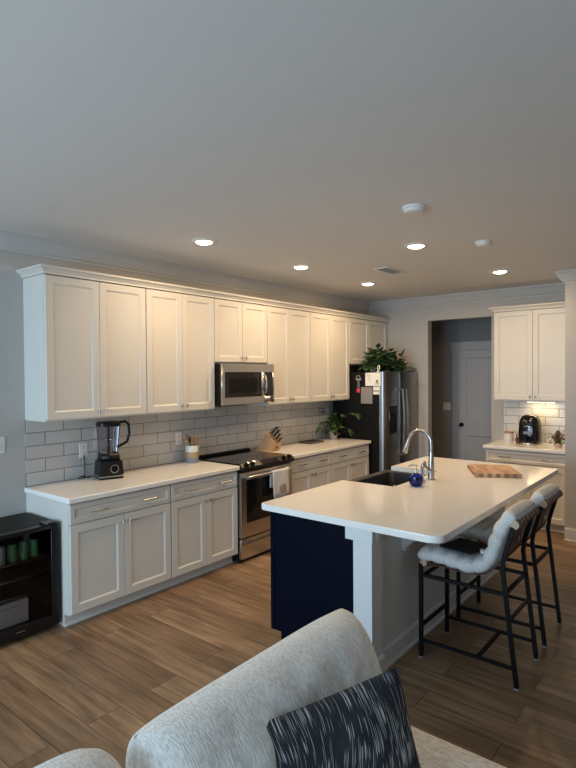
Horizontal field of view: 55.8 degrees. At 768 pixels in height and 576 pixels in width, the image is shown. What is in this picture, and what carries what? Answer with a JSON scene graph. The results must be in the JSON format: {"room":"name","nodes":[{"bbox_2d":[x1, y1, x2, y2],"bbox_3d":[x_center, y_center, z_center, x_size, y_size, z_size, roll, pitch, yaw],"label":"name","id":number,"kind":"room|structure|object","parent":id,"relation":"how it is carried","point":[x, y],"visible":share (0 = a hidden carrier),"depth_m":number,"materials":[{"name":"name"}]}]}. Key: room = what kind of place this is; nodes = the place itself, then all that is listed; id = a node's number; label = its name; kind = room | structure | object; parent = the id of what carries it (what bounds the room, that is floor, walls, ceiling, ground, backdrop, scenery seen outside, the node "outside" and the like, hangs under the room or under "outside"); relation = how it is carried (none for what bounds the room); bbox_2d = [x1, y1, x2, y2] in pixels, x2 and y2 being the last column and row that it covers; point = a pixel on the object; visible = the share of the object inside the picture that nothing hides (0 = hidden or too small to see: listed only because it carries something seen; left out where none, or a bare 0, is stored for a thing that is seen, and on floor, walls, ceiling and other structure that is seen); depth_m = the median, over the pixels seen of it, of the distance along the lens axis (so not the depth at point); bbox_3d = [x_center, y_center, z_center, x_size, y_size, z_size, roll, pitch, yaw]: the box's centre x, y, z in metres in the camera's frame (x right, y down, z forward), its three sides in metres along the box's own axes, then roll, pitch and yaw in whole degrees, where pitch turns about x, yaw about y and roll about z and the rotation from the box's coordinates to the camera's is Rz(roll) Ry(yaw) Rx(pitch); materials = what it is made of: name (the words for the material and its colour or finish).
{"room":"open-plan kitchen","nodes":[
{"label":"open-plan kitchen","id":0,"kind":"room"},
{"bbox_2d":[0,250,367,516],"bbox_3d":[-1.986,0.292,4.236,0.150,2.800,10.198,0,1,39],"label":"wall","id":1,"kind":"structure","parent":0,"point":[12,381],"depth_m":4.06,"materials":[{"name":"paint"}]},
{"bbox_2d":[0,437,4,452],"bbox_3d":[-2.104,0.447,3.963,0.008,0.120,0.076,0,1,39],"label":"light switch","id":2,"kind":"object","parent":1,"relation":"attached to","point":[2,439],"visible":1,"depth_m":3.98,"materials":[{"name":"white plastic"}]},
{"bbox_2d":[79,443,87,457],"bbox_3d":[-1.683,0.546,4.474,0.007,0.120,0.076,0,1,39],"label":"wall outlet","id":3,"kind":"object","parent":1,"relation":"attached to","point":[83,447],"visible":1,"depth_m":4.47,"materials":[{"name":"white plastic"}]},
{"bbox_2d":[78,455,90,478],"bbox_3d":[-1.675,0.677,4.450,0.104,0.184,0.054,-1,1,-37],"label":"power cord","id":4,"kind":"object","parent":3,"relation":"attached to","point":[84,476],"visible":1,"depth_m":4.46,"materials":[{"name":"black plastic"}]},
{"bbox_2d":[23,274,146,421],"bbox_3d":[-1.580,-0.266,4.330,0.357,1.067,0.874,0,1,39],"label":"upper cabinet","id":5,"kind":"object","parent":1,"relation":"attached to","point":[85,340],"visible":1,"depth_m":4.14,"materials":[{"name":"paint"}]},
{"bbox_2d":[25,401,329,486],"bbox_3d":[-0.715,0.496,5.690,0.008,0.525,4.050,0,1,39],"label":"backsplash","id":6,"kind":"structure","parent":1,"relation":"attached to","point":[51,448],"depth_m":5.08,"materials":[{"name":"tile"}]},
{"bbox_2d":[175,432,181,444],"bbox_3d":[-1.056,0.528,5.253,0.007,0.120,0.076,0,1,39],"label":"wall outlet","id":7,"kind":"object","parent":1,"relation":"attached to","point":[178,436],"visible":1,"depth_m":5.25,"materials":[{"name":"white plastic"}]},
{"bbox_2d":[145,288,214,414],"bbox_3d":[-1.059,-0.281,4.977,0.357,1.067,0.784,0,1,39],"label":"upper cabinet","id":8,"kind":"object","parent":1,"relation":"attached to","point":[180,376],"visible":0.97,"depth_m":4.85,"materials":[{"name":"paint"}]},
{"bbox_2d":[16,264,389,322],"bbox_3d":[-0.282,-0.865,5.920,0.376,0.054,5.101,0,1,39],"label":"crown molding","id":9,"kind":"structure","parent":1,"relation":"attached to","point":[38,269],"depth_m":4.75,"materials":[{"name":"paint"}]},
{"bbox_2d":[214,298,266,363],"bbox_3d":[-0.574,-0.517,5.578,0.357,0.622,0.767,0,1,39],"label":"upper cabinet","id":10,"kind":"object","parent":1,"relation":"attached to","point":[240,328],"visible":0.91,"depth_m":5.45,"materials":[{"name":"paint"}]},
{"bbox_2d":[214,363,273,405],"bbox_3d":[-0.522,0.001,5.551,0.457,0.405,0.756,0,1,39],"label":"microwave","id":11,"kind":"object","parent":10,"relation":"attached to","point":[235,384],"visible":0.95,"depth_m":5.38,"materials":[{"name":"metal"}]},
{"bbox_2d":[246,306,310,405],"bbox_3d":[-0.089,-0.308,6.181,0.357,1.067,0.771,0,1,39],"label":"upper cabinet","id":12,"kind":"object","parent":1,"relation":"attached to","point":[288,330],"visible":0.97,"depth_m":6.08,"materials":[{"name":"paint"}]},
{"bbox_2d":[0,230,575,311],"bbox_3d":[0.913,-1.025,1.806,7.400,0.125,10.058,0,1,39],"label":"trim","id":13,"kind":"structure","parent":1,"relation":"attached to","point":[9,241],"depth_m":5.60,"materials":[{"name":"paint"}]},
{"bbox_2d":[310,312,348,401],"bbox_3d":[0.418,-0.323,6.811,0.357,1.067,0.844,0,1,39],"label":"upper cabinet","id":14,"kind":"object","parent":1,"relation":"attached to","point":[329,334],"visible":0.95,"depth_m":6.69,"materials":[{"name":"paint"}]},
{"bbox_2d":[349,318,386,365],"bbox_3d":[0.997,-0.567,7.527,0.357,0.612,1.004,0,1,39],"label":"upper cabinet","id":15,"kind":"object","parent":1,"relation":"attached to","point":[363,334],"visible":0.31,"depth_m":7.34,"materials":[{"name":"paint"}]},
{"bbox_2d":[0,0,575,301],"bbox_3d":[1.290,-1.148,2.272,7.800,0.100,11.500,0,1,39],"label":"ceiling","id":16,"kind":"structure","parent":0,"point":[282,134],"depth_m":2.37,"materials":[{"name":"paint"}]},
{"bbox_2d":[191,238,216,244],"bbox_3d":[-0.657,-1.105,4.250,0.196,0.026,0.196,0,1,39],"label":"recessed light","id":17,"kind":"object","parent":16,"relation":"in","point":[202,241],"visible":1,"depth_m":4.21,"materials":[{"name":"white plastic"}]},
{"bbox_2d":[291,264,310,269],"bbox_3d":[0.126,-1.128,5.274,0.196,0.026,0.196,0,1,39],"label":"recessed light","id":18,"kind":"object","parent":16,"relation":"in","point":[299,266],"visible":1,"depth_m":5.23,"materials":[{"name":"white plastic"}]},
{"bbox_2d":[359,282,375,285],"bbox_3d":[0.923,-1.151,6.273,0.196,0.026,0.196,0,1,39],"label":"recessed light","id":19,"kind":"object","parent":16,"relation":"in","point":[361,283],"visible":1,"depth_m":6.23,"materials":[{"name":"white plastic"}]},
{"bbox_2d":[373,267,405,274],"bbox_3d":[1.032,-1.146,5.511,0.170,0.011,0.380,0,1,39],"label":"ceiling vent","id":20,"kind":"object","parent":16,"relation":"in","point":[388,270],"visible":1,"depth_m":5.49,"materials":[{"name":"white plastic"}]},
{"bbox_2d":[402,203,425,214],"bbox_3d":[0.794,-1.095,3.422,0.150,0.038,0.150,0,1,39],"label":"smoke detector","id":21,"kind":"object","parent":16,"relation":"attached to","point":[415,208],"visible":1,"depth_m":3.38,"materials":[{"name":"white plastic"}]},
{"bbox_2d":[404,242,427,248],"bbox_3d":[1.044,-1.120,4.434,0.196,0.026,0.196,0,1,39],"label":"recessed light","id":22,"kind":"object","parent":16,"relation":"in","point":[415,245],"visible":1,"depth_m":4.39,"materials":[{"name":"white plastic"}]},
{"bbox_2d":[475,240,490,246],"bbox_3d":[1.554,-1.116,4.331,0.124,0.038,0.124,0,1,39],"label":"smoke detector","id":23,"kind":"object","parent":16,"relation":"attached to","point":[480,243],"visible":1,"depth_m":4.29,"materials":[{"name":"white plastic"}]},
{"bbox_2d":[490,269,509,273],"bbox_3d":[2.178,-1.148,5.583,0.196,0.026,0.196,0,1,39],"label":"recessed light","id":24,"kind":"object","parent":16,"relation":"in","point":[499,271],"visible":1,"depth_m":5.54,"materials":[{"name":"white plastic"}]},
{"bbox_2d":[0,530,575,767],"bbox_3d":[1.310,1.752,2.322,7.800,0.100,11.500,0,1,39],"label":"floor","id":25,"kind":"structure","parent":0,"point":[96,681],"depth_m":3.24,"materials":[{"name":"brown wood"}]},
{"bbox_2d":[0,512,59,644],"bbox_3d":[-1.955,1.327,3.691,0.482,0.749,0.592,0,1,39],"label":"beverage cooler","id":26,"kind":"object","parent":25,"relation":"on","point":[36,578],"visible":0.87,"depth_m":3.76,"materials":[{"name":"black metal"}]},
{"bbox_2d":[0,546,4,565],"bbox_3d":[-1.892,1.132,3.570,0.062,0.122,0.062,0,1,39],"label":"drink can","id":27,"kind":"object","parent":26,"relation":"on","point":[2,548],"visible":1,"depth_m":3.55,"materials":[{"name":"silver metal"}]},
{"bbox_2d":[6,543,16,563],"bbox_3d":[-1.845,1.131,3.629,0.062,0.122,0.062,0,1,39],"label":"drink can","id":28,"kind":"object","parent":26,"relation":"on","point":[11,549],"visible":1,"depth_m":3.60,"materials":[{"name":"metal"}]},
{"bbox_2d":[0,596,27,629],"bbox_3d":[-1.930,1.521,3.594,0.176,0.155,0.346,0,1,39],"label":"carton","id":29,"kind":"object","parent":26,"relation":"in","point":[13,612],"visible":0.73,"depth_m":3.60,"materials":[{"name":"grey cardboard"}]},
{"bbox_2d":[18,540,27,560],"bbox_3d":[-1.798,1.129,3.687,0.062,0.122,0.062,0,1,39],"label":"drink can","id":30,"kind":"object","parent":26,"relation":"on","point":[22,545],"visible":1,"depth_m":3.66,"materials":[{"name":"metal"}]},
{"bbox_2d":[0,546,48,568],"bbox_3d":[-1.968,1.192,3.699,0.380,0.016,0.528,0,1,39],"label":"shelf","id":31,"kind":"object","parent":26,"relation":"attached to","point":[43,552],"depth_m":3.73,"materials":[{"name":"metal"}]},
{"bbox_2d":[0,561,48,585],"bbox_3d":[-1.968,1.302,3.701,0.380,0.016,0.528,0,1,39],"label":"shelf","id":32,"kind":"object","parent":26,"relation":"attached to","point":[8,575],"depth_m":3.77,"materials":[{"name":"metal"}]},
{"bbox_2d":[0,577,48,603],"bbox_3d":[-1.967,1.417,3.703,0.380,0.016,0.528,0,1,39],"label":"shelf","id":33,"kind":"object","parent":26,"relation":"attached to","point":[15,590],"depth_m":3.76,"materials":[{"name":"metal"}]},
{"bbox_2d":[28,538,37,557],"bbox_3d":[-1.754,1.128,3.742,0.062,0.122,0.062,0,1,39],"label":"drink can","id":34,"kind":"object","parent":26,"relation":"on","point":[33,542],"visible":1,"depth_m":3.72,"materials":[{"name":"metal"}]},
{"bbox_2d":[26,484,170,626],"bbox_3d":[-1.452,1.251,4.266,0.653,0.873,0.879,0,1,39],"label":"base cabinet","id":35,"kind":"object","parent":25,"relation":"on","point":[115,551],"visible":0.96,"depth_m":4.01,"materials":[{"name":"paint"}]},
{"bbox_2d":[24,460,239,504],"bbox_3d":[-1.216,0.787,4.551,0.641,0.040,1.677,0,1,39],"label":"countertop","id":36,"kind":"structure","parent":35,"relation":"on","point":[73,491],"depth_m":4.30,"materials":[{"name":"stone"}]},
{"bbox_2d":[94,420,130,479],"bbox_3d":[-1.438,0.536,4.492,0.282,0.467,0.206,-1,1,-32],"label":"blender","id":37,"kind":"object","parent":36,"relation":"on","point":[108,465],"visible":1,"depth_m":4.42,"materials":[{"name":"black plastic"}]},
{"bbox_2d":[96,426,119,453],"bbox_3d":[-1.480,0.455,4.475,0.176,0.219,0.176,-1,1,-30],"label":"jar","id":38,"kind":"object","parent":37,"relation":"on","point":[117,428],"depth_m":4.49,"materials":[{"name":"glass"}]},
{"bbox_2d":[185,444,198,462],"bbox_3d":[-0.923,0.671,5.232,0.128,0.165,0.128,0,1,39],"label":"utensil crock","id":39,"kind":"object","parent":36,"relation":"on","point":[191,452],"visible":0.98,"depth_m":5.18,"materials":[{"name":"white ceramic"}]},
{"bbox_2d":[165,471,237,587],"bbox_3d":[-0.932,1.237,4.911,0.653,0.873,0.776,0,1,39],"label":"base cabinet","id":40,"kind":"object","parent":25,"relation":"on","point":[204,511],"visible":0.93,"depth_m":4.69,"materials":[{"name":"paint"}]},
{"bbox_2d":[199,448,294,562],"bbox_3d":[-0.416,1.185,5.492,0.704,0.948,0.764,0,1,39],"label":"range","id":41,"kind":"object","parent":25,"relation":"on","point":[256,467],"visible":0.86,"depth_m":5.21,"materials":[{"name":"silver metal"}]},
{"bbox_2d":[199,450,286,465],"bbox_3d":[-0.449,0.746,5.509,0.623,0.026,0.764,0,1,39],"label":"cooktop","id":42,"kind":"object","parent":41,"relation":"in","point":[232,457],"depth_m":5.44,"materials":[{"name":"black glass"}]},
{"bbox_2d":[270,467,289,498],"bbox_3d":[-0.076,0.976,5.365,0.056,0.274,0.261,0,1,39],"label":"dish towel","id":43,"kind":"object","parent":41,"relation":"hanging from","point":[279,480],"visible":1,"depth_m":5.34,"materials":[{"name":"fabric"}]},
{"bbox_2d":[34,608,506,767],"bbox_3d":[-0.127,1.277,1.035,1.216,0.913,2.314,0,1,39],"label":"sofa","id":44,"kind":"object","parent":25,"relation":"on","point":[222,724],"visible":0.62,"depth_m":1.52,"materials":[{"name":"fabric"}]},
{"bbox_2d":[34,748,121,767],"bbox_3d":[-0.677,1.068,0.857,0.288,0.504,1.045,-28,-15,34],"label":"cushion","id":45,"kind":"object","parent":44,"relation":"on","point":[85,757],"depth_m":1.21,"materials":[{"name":"fabric"}]},
{"bbox_2d":[126,608,381,767],"bbox_3d":[-0.020,1.064,1.656,0.294,0.462,0.990,-27,-16,35],"label":"cushion","id":46,"kind":"object","parent":44,"relation":"on","point":[222,724],"depth_m":1.51,"materials":[{"name":"fabric"}]},
{"bbox_2d":[266,668,420,767],"bbox_3d":[0.152,1.064,1.530,0.514,0.429,0.143,-1,1,-22],"label":"throw pillow","id":47,"kind":"object","parent":44,"relation":"on","point":[365,724],"visible":0.92,"depth_m":1.51,"materials":[{"name":"fabric"}]},
{"bbox_2d":[411,726,506,767],"bbox_3d":[0.388,1.354,1.411,0.882,0.196,1.084,0,1,39],"label":"seat cushion","id":48,"kind":"object","parent":44,"relation":"on","point":[432,751],"depth_m":1.83,"materials":[{"name":"fabric"}]},
{"bbox_2d":[289,452,330,493],"bbox_3d":[0.035,1.209,6.111,0.653,0.873,0.756,0,1,39],"label":"base cabinet","id":49,"kind":"object","parent":25,"relation":"on","point":[309,472],"visible":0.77,"depth_m":5.92,"materials":[{"name":"paint"}]},
{"bbox_2d":[330,444,368,482],"bbox_3d":[0.536,1.195,6.734,0.653,0.873,0.839,0,1,39],"label":"base cabinet","id":50,"kind":"object","parent":25,"relation":"on","point":[351,463],"visible":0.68,"depth_m":6.53,"materials":[{"name":"paint"}]},
{"bbox_2d":[254,437,370,458],"bbox_3d":[0.299,0.744,6.432,0.641,0.040,1.602,0,1,39],"label":"countertop","id":51,"kind":"structure","parent":50,"relation":"on","point":[298,450],"depth_m":6.31,"materials":[{"name":"stone"}]},
{"bbox_2d":[256,433,281,451],"bbox_3d":[-0.212,0.635,6.027,0.260,0.200,0.144,0,1,34],"label":"knife block","id":52,"kind":"object","parent":51,"relation":"on","point":[267,443],"visible":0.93,"depth_m":5.96,"materials":[{"name":"brown wood"}]},
{"bbox_2d":[299,439,323,443],"bbox_3d":[0.291,0.710,6.676,0.188,0.020,0.268,1,1,45],"label":"trivet","id":53,"kind":"object","parent":51,"relation":"on","point":[312,441],"visible":1,"depth_m":6.67,"materials":[{"name":"black plastic"}]},
{"bbox_2d":[316,408,360,438],"bbox_3d":[0.608,0.506,6.965,0.577,0.412,0.426,-1,1,-8],"label":"potted plant","id":54,"kind":"object","parent":51,"relation":"on","point":[334,433],"visible":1,"depth_m":6.95,"materials":[{"name":"green plant"}]},
{"bbox_2d":[333,371,416,473],"bbox_3d":[1.238,0.719,7.375,0.858,1.793,0.973,0,1,39],"label":"refrigerator","id":55,"kind":"object","parent":25,"relation":"on","point":[391,416],"visible":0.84,"depth_m":7.01,"materials":[{"name":"silver metal"}]},
{"bbox_2d":[356,375,360,392],"bbox_3d":[0.907,0.001,6.991,0.083,0.226,0.014,0,1,39],"label":"bottle opener","id":56,"kind":"object","parent":55,"relation":"attached to","point":[357,379],"visible":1,"depth_m":6.99,"materials":[{"name":"metal"}]},
{"bbox_2d":[361,387,371,403],"bbox_3d":[1.002,0.145,6.926,0.168,0.210,0.002,0,1,39],"label":"sheet","id":57,"kind":"object","parent":55,"relation":"attached to","point":[366,392],"visible":1,"depth_m":6.93,"materials":[{"name":"grey paper"}]},
{"bbox_2d":[365,373,380,385],"bbox_3d":[1.071,-0.059,6.865,0.220,0.168,0.002,0,1,39],"label":"sheet","id":58,"kind":"object","parent":55,"relation":"attached to","point":[371,379],"visible":1,"depth_m":6.86,"materials":[{"name":"white paper"}]},
{"bbox_2d":[358,343,416,372],"bbox_3d":[1.257,-0.323,7.281,0.913,0.447,0.605,-1,1,-36],"label":"potted plant","id":59,"kind":"object","parent":55,"relation":"on","point":[387,360],"visible":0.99,"depth_m":7.17,"materials":[{"name":"green plant"}]},
{"bbox_2d":[270,506,506,672],"bbox_3d":[1.016,1.235,4.194,1.052,0.874,2.475,0,1,39],"label":"kitchen island","id":60,"kind":"object","parent":25,"relation":"on","point":[318,568],"visible":0.4,"depth_m":3.35,"materials":[{"name":"blue paint"}]},
{"bbox_2d":[262,457,557,543],"bbox_3d":[1.087,0.778,4.139,1.233,0.040,2.525,0,1,39],"label":"island countertop","id":61,"kind":"structure","parent":60,"relation":"on","point":[436,511],"depth_m":3.57,"materials":[{"name":"stone"}]},
{"bbox_2d":[348,470,425,485],"bbox_3d":[0.850,0.916,4.490,0.555,0.244,0.844,0,1,39],"label":"sink","id":62,"kind":"object","parent":61,"relation":"in","point":[385,477],"visible":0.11,"depth_m":4.83,"materials":[{"name":"metal"}]},
{"bbox_2d":[408,464,422,486],"bbox_3d":[0.955,0.680,4.048,0.106,0.161,0.105,0,1,39],"label":"soap dispenser","id":63,"kind":"object","parent":61,"relation":"on","point":[415,479],"visible":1,"depth_m":4.01,"materials":[{"name":"blue glass"}]},
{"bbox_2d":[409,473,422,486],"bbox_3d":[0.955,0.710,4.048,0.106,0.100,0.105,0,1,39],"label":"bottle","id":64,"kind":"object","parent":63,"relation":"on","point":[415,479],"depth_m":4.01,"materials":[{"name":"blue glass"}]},
{"bbox_2d":[401,429,434,479],"bbox_3d":[1.032,0.556,4.356,0.288,0.396,0.101,0,1,39],"label":"kitchen faucet","id":65,"kind":"object","parent":61,"relation":"on","point":[430,469],"visible":1,"depth_m":4.29,"materials":[{"name":"silver metal"}]},
{"bbox_2d":[421,463,424,482],"bbox_3d":[1.032,0.683,4.159,0.036,0.150,0.036,0,1,39],"label":"soap dispenser","id":66,"kind":"object","parent":61,"relation":"on","point":[422,464],"visible":0.8,"depth_m":4.15,"materials":[{"name":"silver metal"}]},
{"bbox_2d":[467,464,521,477],"bbox_3d":[1.720,0.729,4.560,0.355,0.034,0.440,0,1,10],"label":"cutting board","id":67,"kind":"object","parent":61,"relation":"on","point":[478,470],"visible":1,"depth_m":4.44,"materials":[{"name":"brown wood"}]},
{"bbox_2d":[417,499,539,691],"bbox_3d":[1.162,1.191,3.327,0.612,0.988,0.426,0,1,39],"label":"bar stool","id":68,"kind":"object","parent":25,"relation":"on","point":[507,530],"visible":0.88,"depth_m":3.21,"materials":[{"name":"white fabric"}]},
{"bbox_2d":[439,538,487,554],"bbox_3d":[1.083,0.989,3.321,0.230,0.012,0.215,-1,1,-40],"label":"seat cushion","id":69,"kind":"object","parent":68,"relation":"on","point":[462,545],"visible":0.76,"depth_m":3.31,"materials":[{"name":"black fabric"}]},
{"bbox_2d":[417,499,534,572],"bbox_3d":[1.154,0.906,3.328,0.596,0.417,0.426,0,1,39],"label":"cushion","id":70,"kind":"object","parent":68,"relation":"on","point":[503,541],"depth_m":3.15,"materials":[{"name":"fabric"}]},
{"bbox_2d":[456,484,562,647],"bbox_3d":[1.538,1.181,3.795,0.612,0.988,0.426,0,1,39],"label":"bar stool","id":71,"kind":"object","parent":25,"relation":"on","point":[545,498],"visible":0.59,"depth_m":3.72,"materials":[{"name":"black metal"}]},
{"bbox_2d":[457,484,558,544],"bbox_3d":[1.530,0.895,3.795,0.596,0.417,0.426,0,1,39],"label":"cushion","id":72,"kind":"object","parent":71,"relation":"on","point":[545,498],"depth_m":3.69,"materials":[{"name":"fabric"}]},
{"bbox_2d":[486,448,564,532],"bbox_3d":[2.850,1.185,6.336,0.889,0.873,0.653,0,1,39],"label":"base cabinet","id":73,"kind":"object","parent":25,"relation":"on","point":[537,459],"visible":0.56,"depth_m":6.00,"materials":[{"name":"paint"}]},
{"bbox_2d":[483,440,564,453],"bbox_3d":[2.836,0.728,6.333,0.911,0.040,0.641,0,1,39],"label":"countertop","id":74,"kind":"structure","parent":73,"relation":"on","point":[499,444],"depth_m":6.18,"materials":[{"name":"stone"}]},
{"bbox_2d":[504,431,513,442],"bbox_3d":[2.680,0.639,6.597,0.108,0.130,0.107,0,1,39],"label":"canister","id":75,"kind":"object","parent":74,"relation":"on","point":[508,435],"visible":1,"depth_m":6.55,"materials":[{"name":"white ceramic"}]},
{"bbox_2d":[517,414,542,445],"bbox_3d":[2.849,0.534,6.399,0.242,0.345,0.277,0,1,39],"label":"coffee maker","id":76,"kind":"object","parent":74,"relation":"on","point":[530,427],"visible":1,"depth_m":6.30,"materials":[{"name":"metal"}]},
{"bbox_2d":[517,442,542,445],"bbox_3d":[2.850,0.696,6.401,0.220,0.022,0.275,0,1,39],"label":"drip tray","id":77,"kind":"object","parent":76,"relation":"on","point":[518,443],"depth_m":6.29,"materials":[{"name":"metal"}]},
{"bbox_2d":[547,430,564,446],"bbox_3d":[3.037,0.613,6.129,0.218,0.194,0.199,0,1,16],"label":"flower arrangement","id":78,"kind":"object","parent":74,"relation":"on","point":[557,440],"visible":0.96,"depth_m":6.10,"materials":[{"name":"plant"}]},
{"bbox_2d":[432,317,490,458],"bbox_3d":[3.118,0.191,8.022,3.350,2.800,0.100,0,1,39],"label":"wall","id":79,"kind":"structure","parent":0,"point":[476,329],"depth_m":8.49,"materials":[{"name":"paint"}]},
{"bbox_2d":[443,402,450,409],"bbox_3d":[2.478,0.348,8.471,0.120,0.120,0.008,0,1,39],"label":"light switch","id":80,"kind":"object","parent":79,"relation":"attached to","point":[446,406],"visible":1,"depth_m":8.47,"materials":[{"name":"white plastic"}]},
{"bbox_2d":[450,341,491,461],"bbox_3d":[2.905,0.477,8.074,1.035,2.230,0.096,0,1,39],"label":"door","id":81,"kind":"structure","parent":79,"relation":"in","point":[471,366],"depth_m":8.22,"materials":[{"name":"paint"}]},
{"bbox_2d":[368,294,564,458],"bbox_3d":[2.333,0.210,7.226,2.825,2.800,0.120,0,1,39],"label":"wall","id":82,"kind":"structure","parent":0,"point":[409,329],"depth_m":7.50,"materials":[{"name":"paint"}]},
{"bbox_2d":[488,301,564,312],"bbox_3d":[2.902,-0.896,6.423,0.942,0.054,0.376,0,1,39],"label":"crown molding","id":83,"kind":"structure","parent":82,"relation":"attached to","point":[553,304],"depth_m":6.31,"materials":[{"name":"paint"}]},
{"bbox_2d":[494,307,564,401],"bbox_3d":[2.932,-0.334,6.425,0.889,1.067,0.357,0,1,39],"label":"upper cabinet","id":84,"kind":"object","parent":82,"relation":"attached to","point":[529,345],"visible":0.87,"depth_m":6.33,"materials":[{"name":"paint"}]},
{"bbox_2d":[526,401,555,402],"bbox_3d":[3.005,0.209,6.454,0.320,0.021,0.040,0,1,39],"label":"light","id":85,"kind":"object","parent":84,"relation":"attached to","point":[526,401],"visible":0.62,"depth_m":6.45,"materials":[{"name":"white plastic"}]},
{"bbox_2d":[504,401,564,443],"bbox_3d":[3.056,0.454,6.567,0.870,0.525,0.008,0,1,39],"label":"backsplash","id":86,"kind":"structure","parent":82,"relation":"attached to","point":[551,415],"depth_m":6.56,"materials":[{"name":"white tile"}]},
{"bbox_2d":[565,282,575,528],"bbox_3d":[4.997,0.237,4.556,4.675,2.800,0.938,0,1,39],"label":"wall","id":87,"kind":"structure","parent":0,"point":[570,288],"depth_m":5.62,"materials":[{"name":"paint"}]},
{"bbox_3d":[3.600,0.339,-0.865,0.150,2.800,9.260,0,1,39],"label":"wall","id":88,"kind":"structure","parent":0,"visible":0},
{"bbox_2d":[564,527,575,542],"bbox_3d":[4.667,1.577,4.236,4.575,0.135,0.022,0,1,39],"label":"baseboard","id":89,"kind":"structure","parent":88,"relation":"attached to","point":[569,533],"depth_m":5.63,"materials":[{"name":"paint"}]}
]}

